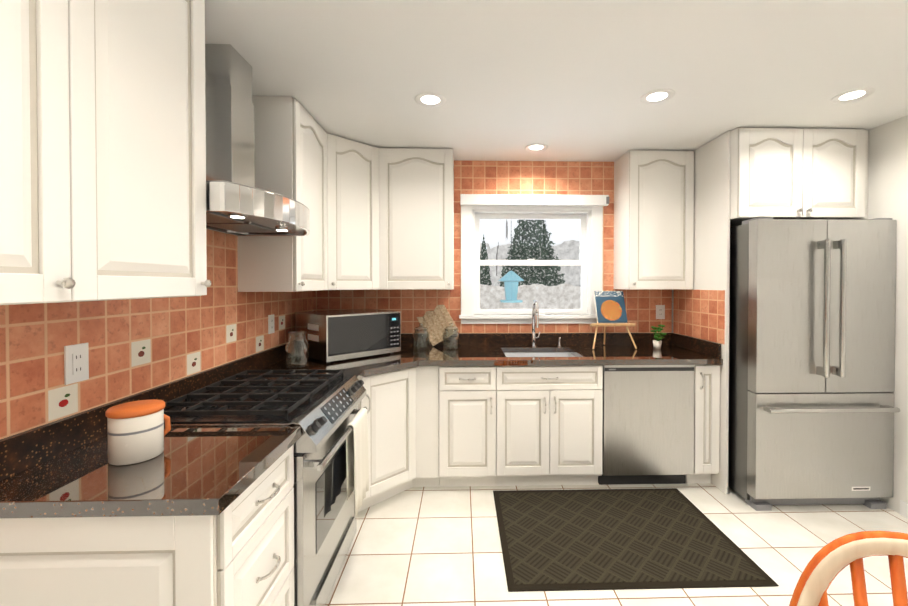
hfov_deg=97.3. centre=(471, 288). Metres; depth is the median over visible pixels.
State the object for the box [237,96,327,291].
upper cabinet
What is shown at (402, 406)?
base cabinet
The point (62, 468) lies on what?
countertop
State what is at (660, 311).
electrical outlet
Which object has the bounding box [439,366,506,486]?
base cabinet
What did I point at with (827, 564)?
chair
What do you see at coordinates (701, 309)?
wall
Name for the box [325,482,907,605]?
floor
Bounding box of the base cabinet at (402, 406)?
[357,366,439,511]
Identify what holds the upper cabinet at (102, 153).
attached to the wall
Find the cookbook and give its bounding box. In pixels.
[590,290,636,348]
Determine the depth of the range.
1.69 m
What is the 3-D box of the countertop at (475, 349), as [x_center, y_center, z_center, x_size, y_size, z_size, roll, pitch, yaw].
[0.204,0.547,3.019,3.015,0.334,0.670,0,1,-1]
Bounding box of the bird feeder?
[498,271,523,302]
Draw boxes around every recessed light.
[415,92,445,106]
[525,143,547,151]
[640,89,674,103]
[831,88,874,102]
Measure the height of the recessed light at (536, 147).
0.006 m
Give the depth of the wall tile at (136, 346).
1.48 m
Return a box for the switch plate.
[268,314,274,333]
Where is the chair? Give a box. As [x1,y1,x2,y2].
[789,531,907,605]
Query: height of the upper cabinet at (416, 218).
1.072 m
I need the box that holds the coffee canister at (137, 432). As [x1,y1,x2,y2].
[105,399,170,465]
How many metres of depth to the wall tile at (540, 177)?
3.35 m
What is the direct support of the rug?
on the floor
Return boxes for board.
[417,305,458,345]
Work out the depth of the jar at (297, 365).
2.47 m
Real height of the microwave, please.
0.310 m
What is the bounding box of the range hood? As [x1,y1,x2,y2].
[205,44,309,235]
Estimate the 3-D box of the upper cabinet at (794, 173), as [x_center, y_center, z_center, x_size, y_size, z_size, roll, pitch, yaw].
[2.192,-0.765,2.989,0.909,0.592,0.803,0,1,-1]
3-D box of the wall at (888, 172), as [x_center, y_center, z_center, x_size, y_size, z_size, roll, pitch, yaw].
[2.774,0.192,0.518,0.120,2.460,6.110,0,1,-1]
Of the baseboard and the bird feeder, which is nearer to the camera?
the baseboard
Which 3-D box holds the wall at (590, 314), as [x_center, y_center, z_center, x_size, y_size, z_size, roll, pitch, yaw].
[0.658,0.161,3.445,3.960,2.460,0.150,0,1,-1]
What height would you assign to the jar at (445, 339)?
0.203 m
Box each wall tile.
[0,229,313,439]
[314,160,671,333]
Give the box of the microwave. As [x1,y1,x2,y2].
[295,309,400,361]
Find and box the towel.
[346,408,368,516]
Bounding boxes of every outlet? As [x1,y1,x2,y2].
[64,343,88,384]
[656,305,664,318]
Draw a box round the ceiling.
[205,0,907,161]
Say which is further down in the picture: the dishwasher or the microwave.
the dishwasher
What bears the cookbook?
on the countertop at (475, 349)
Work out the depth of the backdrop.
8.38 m
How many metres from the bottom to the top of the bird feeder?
1.470 m
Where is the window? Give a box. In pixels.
[459,194,608,323]
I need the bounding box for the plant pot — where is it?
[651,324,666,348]
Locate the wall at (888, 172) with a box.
[863,115,907,512]
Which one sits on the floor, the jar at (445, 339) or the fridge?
the fridge
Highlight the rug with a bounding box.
[493,488,778,591]
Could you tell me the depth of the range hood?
1.71 m
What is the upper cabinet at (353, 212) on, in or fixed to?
attached to the wall at (590, 314)
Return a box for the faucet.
[530,300,539,346]
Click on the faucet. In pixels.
(535, 315)
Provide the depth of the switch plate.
2.56 m
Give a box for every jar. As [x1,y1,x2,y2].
[285,331,308,367]
[413,323,429,349]
[443,323,458,349]
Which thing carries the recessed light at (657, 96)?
in the ceiling
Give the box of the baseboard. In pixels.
[900,500,907,517]
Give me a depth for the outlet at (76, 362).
1.26 m
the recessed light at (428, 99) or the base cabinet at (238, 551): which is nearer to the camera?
the base cabinet at (238, 551)
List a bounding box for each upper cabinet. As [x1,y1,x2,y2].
[0,0,211,304]
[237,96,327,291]
[327,133,379,289]
[379,148,453,289]
[614,150,693,289]
[730,128,868,226]
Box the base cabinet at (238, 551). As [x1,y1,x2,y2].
[0,444,293,605]
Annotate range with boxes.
[164,369,368,605]
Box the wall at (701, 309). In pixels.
[673,131,730,493]
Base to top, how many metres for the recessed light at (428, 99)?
0.006 m
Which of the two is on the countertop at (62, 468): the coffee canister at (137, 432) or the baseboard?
the coffee canister at (137, 432)
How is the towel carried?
hanging from the range
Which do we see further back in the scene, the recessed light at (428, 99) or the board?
the board
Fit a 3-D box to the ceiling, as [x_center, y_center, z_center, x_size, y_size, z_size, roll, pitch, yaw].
[0.736,-1.086,0.392,4.200,0.100,6.230,0,1,-1]
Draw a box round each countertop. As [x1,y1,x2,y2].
[0,393,300,517]
[272,333,722,379]
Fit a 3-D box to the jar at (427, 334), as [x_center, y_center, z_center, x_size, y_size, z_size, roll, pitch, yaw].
[-0.400,0.376,3.155,0.132,0.203,0.132,0,1,-1]
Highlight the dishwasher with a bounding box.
[598,365,694,484]
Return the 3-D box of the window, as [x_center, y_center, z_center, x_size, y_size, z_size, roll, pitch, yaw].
[0.514,-0.239,3.387,1.240,1.070,0.209,0,1,-1]
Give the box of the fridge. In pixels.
[728,217,899,510]
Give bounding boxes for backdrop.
[480,219,580,308]
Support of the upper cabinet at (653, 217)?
attached to the wall at (590, 314)

